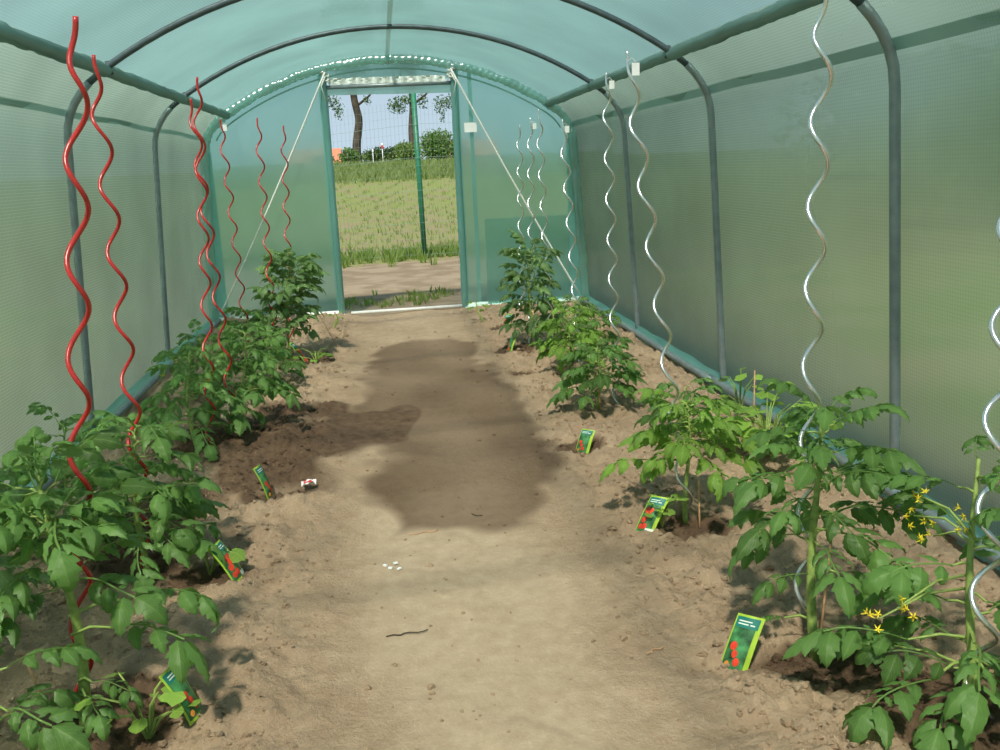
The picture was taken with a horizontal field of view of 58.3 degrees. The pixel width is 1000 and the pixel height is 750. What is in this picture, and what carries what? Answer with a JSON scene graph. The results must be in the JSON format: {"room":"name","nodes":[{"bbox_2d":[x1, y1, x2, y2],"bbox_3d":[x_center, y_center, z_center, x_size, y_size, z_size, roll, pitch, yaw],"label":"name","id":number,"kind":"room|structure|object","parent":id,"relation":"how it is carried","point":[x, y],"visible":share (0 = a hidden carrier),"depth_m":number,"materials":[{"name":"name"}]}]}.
{"room":"greenhouse","nodes":[
{"label":"greenhouse","id":0,"kind":"room"},
{"bbox_2d":[0,26,217,487],"bbox_3d":[-1.575,-0.185,2.452,0.296,1.613,9.168,-4,13,-7],"label":"wall","id":1,"kind":"structure","parent":0,"point":[39,317],"depth_m":4.08,"materials":[{"name":"green plastic"}]},
{"bbox_2d":[0,0,778,109],"bbox_3d":[-0.253,-1.237,2.391,2.466,0.369,9.168,-4,13,-7],"label":"ceiling","id":2,"kind":"structure","parent":0,"point":[590,44],"depth_m":4.61,"materials":[{"name":"green plastic"}]},
{"bbox_2d":[200,54,589,320],"bbox_3d":[-0.811,-1.455,6.984,3.054,1.979,0.082,-4,13,-7],"label":"wall","id":3,"kind":"structure","parent":0,"point":[491,207],"depth_m":6.99,"materials":[{"name":"green plastic"}]},
{"bbox_2d":[220,72,329,314],"bbox_3d":[-1.726,-1.362,6.820,0.986,1.776,0.068,-5,13,-11],"label":"rope","id":4,"kind":"object","parent":3,"relation":"attached to","point":[323,74],"visible":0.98,"depth_m":6.80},
{"bbox_2d":[319,63,467,314],"bbox_3d":[-0.807,-1.423,6.974,1.038,1.880,0.072,-4,13,-7],"label":"door frame","id":5,"kind":"structure","parent":3,"relation":"in","point":[428,83],"depth_m":6.87,"materials":[{"name":"translucent green plastic film"},{"name":"white cord"}]},
{"bbox_2d":[464,122,476,131],"bbox_3d":[-0.228,-1.919,6.949,0.098,0.072,0.001,-5,13,-12],"label":"paper label","id":6,"kind":"object","parent":3,"relation":"attached to","point":[468,127],"visible":1,"depth_m":6.95,"materials":[{"name":"white paper"}]},
{"bbox_2d":[447,68,579,293],"bbox_3d":[0.121,-1.493,7.038,0.986,1.776,0.068,-3,13,-3],"label":"rope","id":7,"kind":"object","parent":3,"relation":"attached to","point":[451,72],"visible":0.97,"depth_m":6.97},
{"bbox_2d":[335,168,461,314],"bbox_3d":[-10.239,-17.185,77.460,280.000,1.644,280.000,-4,13,-7],"label":"ground","id":8,"kind":"structure","parent":0,"point":[359,280],"depth_m":15.04,"materials":[{"name":"green plant"}]},
{"bbox_2d":[205,177,458,253],"bbox_3d":[-2.095,-4.708,23.803,12.364,0.839,23.540,-4,13,-7],"label":"crop","id":9,"kind":"object","parent":8,"relation":"on","point":[392,185],"visible":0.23,"depth_m":18.96,"materials":[{"name":"green plant"}]},
{"bbox_2d":[332,148,341,162],"bbox_3d":[-18.118,-21.267,87.887,5.200,2.500,5.600,-4,13,-7],"label":"house","id":10,"kind":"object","parent":8,"relation":"on","point":[336,151],"visible":0.02,"depth_m":87.24,"materials":[{"name":"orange brick"}]},
{"bbox_2d":[336,147,360,164],"bbox_3d":[-9.242,-13.377,55.152,1.537,1.319,1.469,0,13,10],"label":"bush","id":11,"kind":"object","parent":8,"relation":"on","point":[347,154],"visible":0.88,"depth_m":54.93,"materials":[{"name":"green plant"}]},
{"bbox_2d":[328,56,370,162],"bbox_3d":[-9.457,-18.651,56.543,3.634,11.004,3.795,2,14,18],"label":"tree","id":12,"kind":"object","parent":8,"relation":"on","point":[354,100],"visible":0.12,"depth_m":56.94,"materials":[{"name":"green plant"}]},
{"bbox_2d":[361,146,393,162],"bbox_3d":[-8.427,-14.789,60.566,2.632,1.416,2.499,-4,13,-7],"label":"bush","id":13,"kind":"object","parent":8,"relation":"on","point":[375,155],"visible":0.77,"depth_m":60.08,"materials":[{"name":"green plant"}]},
{"bbox_2d":[333,156,454,183],"bbox_3d":[-3.857,-10.408,44.654,22.883,1.231,20.815,-4,13,-7],"label":"meadow grass","id":14,"kind":"structure","parent":8,"relation":"on","point":[367,174],"depth_m":39.33,"materials":[{"name":"green plant"}]},
{"bbox_2d":[331,93,456,259],"bbox_3d":[-0.991,-2.438,11.266,5.113,2.131,0.079,-5,13,-12],"label":"wire fence","id":15,"kind":"object","parent":8,"relation":"on","point":[413,96],"visible":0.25,"depth_m":11.18,"materials":[{"name":"green metal"}]},
{"bbox_2d":[385,145,402,160],"bbox_3d":[-7.188,-15.013,61.356,2.394,1.388,2.438,-4,13,-7],"label":"bush","id":16,"kind":"object","parent":8,"relation":"on","point":[387,148],"visible":0.38,"depth_m":60.70,"materials":[{"name":"green plant"}]},
{"bbox_2d":[340,239,458,308],"bbox_3d":[-0.657,-1.308,10.341,6.311,0.190,5.759,-4,13,-7],"label":"grass tufts","id":17,"kind":"object","parent":8,"relation":"on","point":[392,256],"visible":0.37,"depth_m":11.26,"materials":[{"name":"green plant"}]},
{"bbox_2d":[394,139,421,160],"bbox_3d":[-5.780,-14.051,56.593,1.898,1.642,1.939,-4,13,-7],"label":"bush","id":18,"kind":"object","parent":8,"relation":"on","point":[407,148],"visible":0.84,"depth_m":56.18,"materials":[{"name":"green plant"}]},
{"bbox_2d":[387,55,451,158],"bbox_3d":[-5.606,-18.927,56.878,4.256,11.012,3.726,4,15,27],"label":"tree","id":19,"kind":"object","parent":8,"relation":"on","point":[396,104],"visible":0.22,"depth_m":57.40,"materials":[{"name":"green plant"}]},
{"bbox_2d":[413,127,453,160],"bbox_3d":[-3.856,-13.838,54.226,2.946,2.234,2.938,-4,13,-7],"label":"bush","id":20,"kind":"object","parent":8,"relation":"on","point":[440,141],"visible":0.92,"depth_m":53.88,"materials":[{"name":"green plant"}]},
{"bbox_2d":[0,299,999,749],"bbox_3d":[-0.181,0.486,2.817,3.060,0.120,9.217,-4,13,-7],"label":"floor","id":21,"kind":"structure","parent":0,"point":[607,703],"depth_m":2.42,"materials":[{"name":"soil"}]},
{"bbox_2d":[0,467,58,613],"bbox_3d":[-1.250,0.445,2.053,0.402,0.505,0.436,-4,13,-7],"label":"plant","id":22,"kind":"object","parent":21,"relation":"on","point":[6,576],"visible":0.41,"depth_m":2.09,"materials":[{"name":"green plant"}]},
{"bbox_2d":[27,666,41,694],"bbox_3d":[-0.973,0.673,1.899,0.064,0.142,0.006,3,14,23],"label":"cane","id":23,"kind":"object","parent":21,"relation":"on","point":[28,667],"visible":0.31,"depth_m":1.90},
{"bbox_2d":[0,642,101,749],"bbox_3d":[-0.912,0.623,1.587,0.434,0.290,0.517,-4,13,-7],"label":"plant","id":24,"kind":"object","parent":21,"relation":"on","point":[68,735],"visible":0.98,"depth_m":1.56,"materials":[{"name":"green plant"}]},
{"bbox_2d":[0,402,148,556],"bbox_3d":[-1.335,0.329,2.715,0.471,0.467,0.453,-4,13,-7],"label":"plant","id":25,"kind":"object","parent":21,"relation":"on","point":[74,418],"visible":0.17,"depth_m":2.72,"materials":[{"name":"green plant"}]},
{"bbox_2d":[62,16,93,704],"bbox_3d":[-0.846,0.092,1.800,0.215,1.524,0.049,-4,13,-7],"label":"stake","id":26,"kind":"object","parent":21,"relation":"on","point":[75,19],"visible":0.7,"depth_m":1.73,"materials":[{"name":"red metal"}]},
{"bbox_2d":[0,426,219,741],"bbox_3d":[-0.872,0.430,1.803,0.571,0.653,0.407,-4,13,-7],"label":"plant","id":27,"kind":"object","parent":21,"relation":"on","point":[18,525],"visible":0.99,"depth_m":1.76,"materials":[{"name":"green plant"}]},
{"bbox_2d":[90,55,150,568],"bbox_3d":[-1.025,-0.063,2.454,0.081,1.543,0.049,-4,13,-7],"label":"stake","id":28,"kind":"object","parent":21,"relation":"on","point":[97,73],"visible":0.77,"depth_m":2.40,"materials":[{"name":"red metal"}]},
{"bbox_2d":[36,318,220,490],"bbox_3d":[-1.595,0.571,2.595,0.051,0.038,9.118,-4,13,-7],"label":"base rail","id":29,"kind":"object","parent":21,"relation":"on","point":[151,382],"visible":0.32,"depth_m":4.69,"materials":[{"name":"teal metal"}]},
{"bbox_2d":[73,661,202,739],"bbox_3d":[-0.737,0.688,1.835,0.235,0.148,0.192,-4,13,-7],"label":"weed","id":30,"kind":"object","parent":21,"relation":"on","point":[172,698],"visible":0.89,"depth_m":1.83,"materials":[{"name":"green plant"}]},
{"bbox_2d":[51,410,230,594],"bbox_3d":[-1.015,0.343,2.516,0.471,0.521,0.461,-4,13,-7],"label":"plant","id":31,"kind":"object","parent":21,"relation":"on","point":[185,540],"visible":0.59,"depth_m":2.46,"materials":[{"name":"green plant"}]},
{"bbox_2d":[156,340,187,380],"bbox_3d":[-1.759,-0.061,4.919,0.165,0.223,0.299,4,14,24],"label":"weed","id":32,"kind":"object","parent":21,"relation":"on","point":[163,360],"visible":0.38,"depth_m":4.88,"materials":[{"name":"green plant"}]},
{"bbox_2d":[159,667,200,725],"bbox_3d":[-0.661,0.675,1.880,0.073,0.141,0.065,-1,13,6],"label":"plant tag","id":33,"kind":"object","parent":21,"relation":"on","point":[169,680],"visible":0.74,"depth_m":1.86,"materials":[{"name":"green plastic"}]},
{"bbox_2d":[169,679,200,720],"bbox_3d":[-0.658,0.672,1.876,0.049,0.086,0.058,-4,13,-7],"label":"picture","id":34,"kind":"object","parent":33,"relation":"attached to","point":[190,712],"depth_m":1.87},
{"bbox_2d":[136,345,247,461],"bbox_3d":[-1.281,0.112,3.638,0.424,0.420,0.442,-14,17,-40],"label":"plant","id":35,"kind":"object","parent":21,"relation":"on","point":[166,414],"visible":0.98,"depth_m":3.62,"materials":[{"name":"green plant"}]},
{"bbox_2d":[170,342,216,359],"bbox_3d":[-1.877,-0.142,5.461,0.316,0.123,0.247,-4,13,-7],"label":"weed","id":36,"kind":"object","parent":21,"relation":"on","point":[172,349],"visible":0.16,"depth_m":5.45,"materials":[{"name":"green plant"}]},
{"bbox_2d":[192,77,215,445],"bbox_3d":[-1.181,-0.351,3.588,0.145,1.603,0.048,-4,13,-7],"label":"stake","id":37,"kind":"object","parent":21,"relation":"on","point":[197,85],"visible":0.81,"depth_m":3.55,"materials":[{"name":"red metal"}]},
{"bbox_2d":[161,318,255,402],"bbox_3d":[-1.504,-0.066,4.529,0.391,0.415,0.438,0,13,12],"label":"plant","id":38,"kind":"object","parent":21,"relation":"on","point":[213,337],"visible":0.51,"depth_m":4.47,"materials":[{"name":"green plant"}]},
{"bbox_2d":[189,98,238,435],"bbox_3d":[-1.163,-0.338,3.687,0.072,1.533,0.048,-4,13,-7],"label":"stake","id":39,"kind":"object","parent":21,"relation":"on","point":[191,103],"visible":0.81,"depth_m":3.65,"materials":[{"name":"red metal"}]},
{"bbox_2d":[187,546,244,574],"bbox_3d":[-0.810,0.518,2.551,0.173,0.124,0.159,-4,13,-7],"label":"weed","id":40,"kind":"object","parent":21,"relation":"on","point":[236,555],"visible":0.52,"depth_m":2.54,"materials":[{"name":"green plant"}]},
{"bbox_2d":[208,540,243,580],"bbox_3d":[-0.762,0.535,2.528,0.085,0.135,0.075,-1,13,4],"label":"plant tag","id":41,"kind":"object","parent":21,"relation":"on","point":[234,571],"visible":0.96,"depth_m":2.51,"materials":[{"name":"green plastic"}]},
{"bbox_2d":[216,547,241,580],"bbox_3d":[-0.760,0.532,2.523,0.060,0.082,0.065,-4,13,-7],"label":"picture","id":42,"kind":"object","parent":41,"relation":"attached to","point":[234,570],"depth_m":2.51},
{"bbox_2d":[228,564,234,570],"bbox_3d":[-0.752,0.538,2.510,0.009,0.018,0.021,4,14,25],"label":"print","id":43,"kind":"object","parent":41,"relation":"attached to","point":[231,567],"depth_m":2.51},
{"bbox_2d":[219,119,249,355],"bbox_3d":[-1.540,-0.696,5.251,0.066,1.553,0.048,-4,13,-7],"label":"stake","id":44,"kind":"object","parent":21,"relation":"on","point":[224,128],"visible":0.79,"depth_m":5.19,"materials":[{"name":"red metal"}]},
{"bbox_2d":[192,325,302,436],"bbox_3d":[-1.108,0.029,3.895,0.496,0.469,0.518,-4,13,-7],"label":"plant","id":45,"kind":"object","parent":21,"relation":"on","point":[264,387],"visible":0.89,"depth_m":3.87,"materials":[{"name":"green plant"}]},
{"bbox_2d":[218,306,287,359],"bbox_3d":[-1.504,-0.246,5.377,0.431,0.356,0.421,-4,13,-7],"label":"plant","id":46,"kind":"object","parent":21,"relation":"on","point":[259,314],"visible":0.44,"depth_m":5.33,"materials":[{"name":"green plant"}]},
{"bbox_2d":[253,464,273,499],"bbox_3d":[-0.839,0.395,3.207,0.059,0.152,0.061,-2,13,3],"label":"plant tag","id":47,"kind":"object","parent":21,"relation":"on","point":[258,470],"visible":0.96,"depth_m":3.19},
{"bbox_2d":[258,471,273,498],"bbox_3d":[-0.835,0.391,3.202,0.043,0.092,0.049,-4,13,-7],"label":"picture","id":48,"kind":"object","parent":47,"relation":"attached to","point":[265,483],"depth_m":3.19},
{"bbox_2d":[256,118,276,357],"bbox_3d":[-1.376,-0.717,5.310,0.072,1.553,0.048,-4,13,-7],"label":"stake","id":49,"kind":"object","parent":21,"relation":"on","point":[256,118],"visible":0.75,"depth_m":5.25,"materials":[{"name":"red metal"}]},
{"bbox_2d":[234,322,307,388],"bbox_3d":[-1.226,-0.093,4.749,0.373,0.362,0.436,-4,13,-7],"label":"plant","id":50,"kind":"object","parent":21,"relation":"on","point":[271,362],"visible":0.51,"depth_m":4.70,"materials":[{"name":"green plant"}]},
{"bbox_2d":[280,126,294,338],"bbox_3d":[-1.384,-0.830,5.841,0.113,1.533,0.048,-4,13,-7],"label":"stake","id":51,"kind":"object","parent":21,"relation":"on","point":[283,126],"visible":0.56,"depth_m":5.77,"materials":[{"name":"red metal"}]},
{"bbox_2d":[245,247,331,355],"bbox_3d":[-1.270,-0.435,5.473,0.485,0.672,0.481,3,14,23],"label":"plant","id":52,"kind":"object","parent":21,"relation":"on","point":[309,267],"visible":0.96,"depth_m":5.42,"materials":[{"name":"green plant"}]},
{"bbox_2d":[289,342,307,361],"bbox_3d":[-1.220,-0.118,5.502,0.128,0.175,0.050,-3,13,-2],"label":"plant tag","id":53,"kind":"object","parent":21,"relation":"on","point":[291,344],"visible":0.9,"depth_m":5.48,"materials":[{"name":"green plastic"}]},
{"bbox_2d":[301,479,315,486],"bbox_3d":[-0.694,0.389,3.253,0.052,0.021,0.034,-4,13,-7],"label":"paper scrap","id":54,"kind":"object","parent":21,"relation":"on","point":[308,481],"visible":1,"depth_m":3.25,"materials":[{"name":"white paper"}]},
{"bbox_2d":[291,348,333,362],"bbox_3d":[-1.138,-0.111,5.434,0.254,0.102,0.184,-7,14,-19],"label":"weed","id":55,"kind":"object","parent":21,"relation":"on","point":[316,359],"visible":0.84,"depth_m":5.46,"materials":[{"name":"green plant"}]},
{"bbox_2d":[327,311,342,327],"bbox_3d":[-1.169,-0.392,6.474,0.088,0.142,0.144,8,16,37],"label":"plant","id":56,"kind":"object","parent":21,"relation":"on","point":[336,321],"visible":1,"depth_m":6.45,"materials":[{"name":"green plant"}]},
{"bbox_2d":[383,561,401,569],"bbox_3d":[-0.309,0.550,2.571,0.044,0.004,0.053,-8,14,-22],"label":"crumbs","id":57,"kind":"object","parent":21,"relation":"on","point":[396,562],"visible":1,"depth_m":2.57,"materials":[{"name":"white"}]},
{"bbox_2d":[63,0,726,427],"bbox_3d":[-0.417,-0.794,4.049,3.033,1.950,0.033,-4,13,-7],"label":"pipe","id":58,"kind":"object","parent":21,"relation":"on","point":[75,101],"visible":0.88,"depth_m":3.99,"materials":[{"name":"green metal"}]},
{"bbox_2d":[152,24,639,359],"bbox_3d":[-0.616,-1.129,5.527,3.033,1.950,0.033,-4,13,-7],"label":"pipe","id":59,"kind":"object","parent":21,"relation":"on","point":[168,110],"visible":0.94,"depth_m":5.39,"materials":[{"name":"green metal"}]},
{"bbox_2d":[0,20,229,118],"bbox_3d":[-1.451,-0.940,2.282,0.066,0.063,9.138,-4,13,-7],"label":"purlin","id":60,"kind":"object","parent":59,"relation":"attached to","point":[20,39],"visible":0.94,"depth_m":3.47,"materials":[{"name":"green metal"}]},
{"bbox_2d":[545,0,823,106],"bbox_3d":[0.967,-1.111,2.567,0.065,0.063,9.138,-4,13,-7],"label":"purlin","id":61,"kind":"object","parent":59,"relation":"attached to","point":[780,9],"visible":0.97,"depth_m":3.52,"materials":[{"name":"green metal"}]},
{"bbox_2d":[386,629,427,636],"bbox_3d":[-0.228,0.635,2.202,0.104,0.003,0.010,-5,13,-12],"label":"twig","id":62,"kind":"object","parent":21,"relation":"on","point":[426,629],"visible":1,"depth_m":2.20,"materials":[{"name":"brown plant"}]},
{"bbox_2d":[467,301,489,321],"bbox_3d":[-0.158,-0.454,6.502,0.174,0.164,0.173,-4,13,-7],"label":"plant","id":63,"kind":"object","parent":21,"relation":"on","point":[470,308],"visible":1,"depth_m":6.49,"materials":[{"name":"green plant"}]},
{"bbox_2d":[503,314,511,324],"bbox_3d":[0.050,-0.352,6.192,0.068,0.140,0.044,-9,14,-25],"label":"plant tag","id":64,"kind":"object","parent":21,"relation":"on","point":[507,315],"visible":0.38,"depth_m":6.18,"materials":[{"name":"green plastic"}]},
{"bbox_2d":[507,334,517,351],"bbox_3d":[0.070,-0.180,5.488,0.071,0.150,0.049,-8,14,-22],"label":"plant tag","id":65,"kind":"object","parent":21,"relation":"on","point":[511,342],"visible":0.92,"depth_m":5.47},
{"bbox_2d":[507,337,513,351],"bbox_3d":[0.064,-0.184,5.486,0.050,0.090,0.043,-4,13,-7],"label":"picture","id":66,"kind":"object","parent":65,"relation":"attached to","point":[511,343],"depth_m":5.47},
{"bbox_2d":[516,125,525,319],"bbox_3d":[0.141,-0.913,6.027,0.073,1.483,0.048,-4,13,-7],"label":"stake","id":67,"kind":"object","parent":21,"relation":"on","point":[519,125],"visible":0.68,"depth_m":5.96,"materials":[{"name":"metal"}]},
{"bbox_2d":[496,229,565,344],"bbox_3d":[0.186,-0.536,5.489,0.427,0.708,0.408,-4,13,-7],"label":"plant","id":68,"kind":"object","parent":21,"relation":"on","point":[537,260],"visible":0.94,"depth_m":5.45,"materials":[{"name":"green plant"}]},
{"bbox_2d":[527,118,535,343],"bbox_3d":[0.201,-0.825,5.590,0.097,1.503,0.048,-4,13,-7],"label":"stake","id":69,"kind":"object","parent":21,"relation":"on","point":[534,123],"visible":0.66,"depth_m":5.52,"materials":[{"name":"metal"}]},
{"bbox_2d":[536,109,553,337],"bbox_3d":[0.270,-0.778,5.310,0.074,1.533,0.048,-4,13,-7],"label":"stake","id":70,"kind":"object","parent":21,"relation":"on","point":[538,109],"visible":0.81,"depth_m":5.26,"materials":[{"name":"metal"}]},
{"bbox_2d":[529,297,607,372],"bbox_3d":[0.369,-0.213,4.795,0.448,0.398,0.489,-4,13,-7],"label":"plant","id":71,"kind":"object","parent":21,"relation":"on","point":[593,335],"visible":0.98,"depth_m":4.70,"materials":[{"name":"green plant"}]},
{"bbox_2d":[560,119,581,364],"bbox_3d":[0.386,-0.598,4.714,0.108,1.443,0.048,-4,13,-7],"label":"stake","id":72,"kind":"object","parent":21,"relation":"on","point":[566,130],"visible":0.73,"depth_m":4.66,"materials":[{"name":"metal"}]},
{"bbox_2d":[553,294,597,331],"bbox_3d":[0.498,-0.421,6.074,0.327,0.234,0.356,-2,13,0],"label":"plant","id":73,"kind":"object","parent":21,"relation":"on","point":[585,298],"visible":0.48,"depth_m":6.07,"materials":[{"name":"green plant"}]},
{"bbox_2d":[576,429,594,453],"bbox_3d":[0.340,0.274,3.574,0.065,0.114,0.058,-12,16,-36],"label":"plant tag","id":74,"kind":"object","parent":21,"relation":"on","point":[586,435],"visible":0.93,"depth_m":3.56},
{"bbox_2d":[576,434,590,452],"bbox_3d":[0.332,0.271,3.570,0.058,0.070,0.046,-4,13,-7],"label":"picture","id":75,"kind":"object","parent":74,"relation":"attached to","point":[584,441],"depth_m":3.56},
{"bbox_2d":[546,338,648,410],"bbox_3d":[0.461,0.007,4.059,0.408,0.325,0.377,5,15,29],"label":"plant","id":76,"kind":"object","parent":21,"relation":"on","point":[580,374],"visible":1,"depth_m":4.01,"materials":[{"name":"green plant"}]},
{"bbox_2d":[597,373,600,411],"bbox_3d":[0.447,0.089,4.051,0.006,0.201,0.028,-11,16,-33],"label":"cane","id":77,"kind":"object","parent":21,"relation":"on","point":[597,373],"visible":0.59,"depth_m":4.05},
{"bbox_2d":[567,308,634,351],"bbox_3d":[0.535,-0.232,5.081,0.391,0.295,0.341,-9,15,-28],"label":"plant","id":78,"kind":"object","parent":21,"relation":"on","point":[612,337],"visible":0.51,"depth_m":5.06,"materials":[{"name":"green plant"}]},
{"bbox_2d":[602,73,619,404],"bbox_3d":[0.503,-0.515,4.004,0.074,1.593,0.048,-4,13,-7],"label":"stake","id":79,"kind":"object","parent":21,"relation":"on","point":[611,83],"visible":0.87,"depth_m":3.95,"materials":[{"name":"metal"}]},
{"bbox_2d":[635,495,669,531],"bbox_3d":[0.459,0.435,2.718,0.100,0.133,0.055,-10,15,-28],"label":"plant tag","id":80,"kind":"object","parent":21,"relation":"on","point":[645,523],"visible":0.95,"depth_m":2.71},
{"bbox_2d":[636,504,661,530],"bbox_3d":[0.451,0.432,2.714,0.077,0.081,0.049,-4,13,-7],"label":"picture","id":81,"kind":"object","parent":80,"relation":"attached to","point":[645,523],"depth_m":2.70},
{"bbox_2d":[626,51,692,510],"bbox_3d":[0.487,-0.174,2.694,0.210,1.523,0.048,-4,13,-7],"label":"stake","id":82,"kind":"object","parent":21,"relation":"on","point":[635,66],"visible":0.8,"depth_m":2.63,"materials":[{"name":"metal"}]},
{"bbox_2d":[644,494,688,526],"bbox_3d":[0.502,0.418,2.734,0.141,0.100,0.132,-4,13,-7],"label":"weed","id":83,"kind":"object","parent":21,"relation":"on","point":[680,498],"visible":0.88,"depth_m":2.72,"materials":[{"name":"green plant"}]},
{"bbox_2d":[634,377,728,441],"bbox_3d":[0.743,0.151,3.557,0.374,0.272,0.348,-14,17,-41],"label":"plant","id":84,"kind":"object","parent":21,"relation":"on","point":[645,419],"visible":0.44,"depth_m":3.55,"materials":[{"name":"green plant"}]},
{"bbox_2d":[599,387,764,525],"bbox_3d":[0.563,0.255,2.799,0.487,0.439,0.416,-4,13,-7],"label":"plant","id":85,"kind":"object","parent":21,"relation":"on","point":[709,425],"visible":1,"depth_m":2.72,"materials":[{"name":"green plant"}]},
{"bbox_2d":[698,477,700,526],"bbox_3d":[0.616,0.414,2.772,0.006,0.201,0.026,-4,13,-7],"label":"cane","id":86,"kind":"object","parent":21,"relation":"on","point":[698,477],"visible":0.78,"depth_m":2.77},
{"bbox_2d":[718,367,763,416],"bbox_3d":[1.008,0.082,3.763,0.194,0.212,0.151,2,14,20],"label":"seedling","id":87,"kind":"object","parent":21,"relation":"on","point":[740,377],"visible":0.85,"depth_m":3.76,"materials":[{"name":"green plant"}]},
{"bbox_2d":[722,613,765,670],"bbox_3d":[0.538,0.613,2.001,0.094,0.148,0.059,-11,16,-34],"label":"plant tag","id":88,"kind":"object","parent":21,"relation":"on","point":[746,630],"visible":0.98,"depth_m":1.99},
{"bbox_2d":[730,641,736,649],"bbox_3d":[0.520,0.602,1.996,0.017,0.019,0.009,9,17,40],"label":"print","id":89,"kind":"object","parent":88,"relation":"attached to","point":[733,644],"depth_m":2.00},
{"bbox_2d":[731,650,736,657],"bbox_3d":[0.520,0.619,1.990,0.013,0.016,0.007,5,15,30],"label":"print","id":90,"kind":"object","parent":88,"relation":"attached to","point":[733,652],"depth_m":1.99},
{"bbox_2d":[732,658,738,666],"bbox_3d":[0.521,0.636,1.985,0.015,0.018,0.006,4,14,25],"label":"print","id":91,"kind":"object","parent":88,"relation":"attached to","point":[735,661],"depth_m":1.98},
{"bbox_2d":[722,626,754,669],"bbox_3d":[0.530,0.609,1.997,0.074,0.090,0.054,-4,13,-7],"label":"picture","id":92,"kind":"object","parent":88,"relation":"attached to","point":[740,647],"depth_m":1.99},
{"bbox_2d":[753,370,755,422],"bbox_3d":[0.960,0.130,3.389,0.006,0.300,0.016,3,14,21],"label":"cane","id":93,"kind":"object","parent":21,"relation":"on","point":[754,370],"visible":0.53,"depth_m":3.38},
{"bbox_2d":[704,381,843,460],"bbox_3d":[0.971,0.192,3.271,0.506,0.227,0.512,-4,13,-7],"label":"plant","id":94,"kind":"object","parent":21,"relation":"on","point":[747,430],"visible":0.48,"depth_m":3.26,"materials":[{"name":"green plant"}]},
{"bbox_2d":[579,296,999,566],"bbox_3d":[1.258,0.369,2.932,0.051,0.038,9.118,-4,13,-7],"label":"base rail","id":95,"kind":"object","parent":21,"relation":"on","point":[944,525],"visible":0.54,"depth_m":3.96,"materials":[{"name":"teal metal"}]},
{"bbox_2d":[794,0,833,611],"bbox_3d":[0.695,-0.046,1.996,0.053,1.573,0.049,-4,13,-7],"label":"stake","id":96,"kind":"object","parent":21,"relation":"on","point":[817,46],"visible":0.67,"depth_m":1.94,"materials":[{"name":"metal"}]},
{"bbox_2d":[820,540,832,628],"bbox_3d":[0.745,0.506,2.055,0.006,0.301,0.087,7,16,35],"label":"cane","id":97,"kind":"object","parent":21,"relation":"on","point":[830,545],"visible":0.34,"depth_m":2.05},
{"bbox_2d":[722,378,945,663],"bbox_3d":[0.746,0.327,2.016,0.505,0.643,0.441,8,17,39],"label":"plant","id":98,"kind":"object","parent":21,"relation":"on","point":[873,472],"visible":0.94,"depth_m":1.95,"materials":[{"name":"green plant"}]},
{"bbox_2d":[849,0,900,450],"bbox_3d":[-0.219,-0.459,2.572,3.033,1.950,0.033,-4,13,-7],"label":"pipe","id":99,"kind":"object","parent":21,"relation":"on","point":[865,8],"visible":0.88,"depth_m":2.74,"materials":[{"name":"metal"}]},
{"bbox_2d":[782,435,999,749],"bbox_3d":[0.867,0.422,1.778,0.528,0.520,0.513,10,18,43],"label":"plant","id":100,"kind":"object","parent":21,"relation":"on","point":[971,709],"visible":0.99,"depth_m":1.76,"materials":[{"name":"green plant"}]},
{"bbox_2d":[962,216,999,720],"bbox_3d":[0.922,0.052,1.645,0.070,1.524,0.063,-4,13,-7],"label":"stake","id":101,"kind":"object","parent":21,"relation":"on","point":[984,420],"visible":0.73,"depth_m":1.70,"materials":[{"name":"metal"}]},
{"bbox_2d":[550,0,999,570],"bbox_3d":[1.152,-0.378,2.774,0.295,1.613,9.168,-4,13,-7],"label":"wall","id":102,"kind":"structure","parent":0,"point":[764,83],"depth_m":3.18,"materials":[{"name":"green plastic"}]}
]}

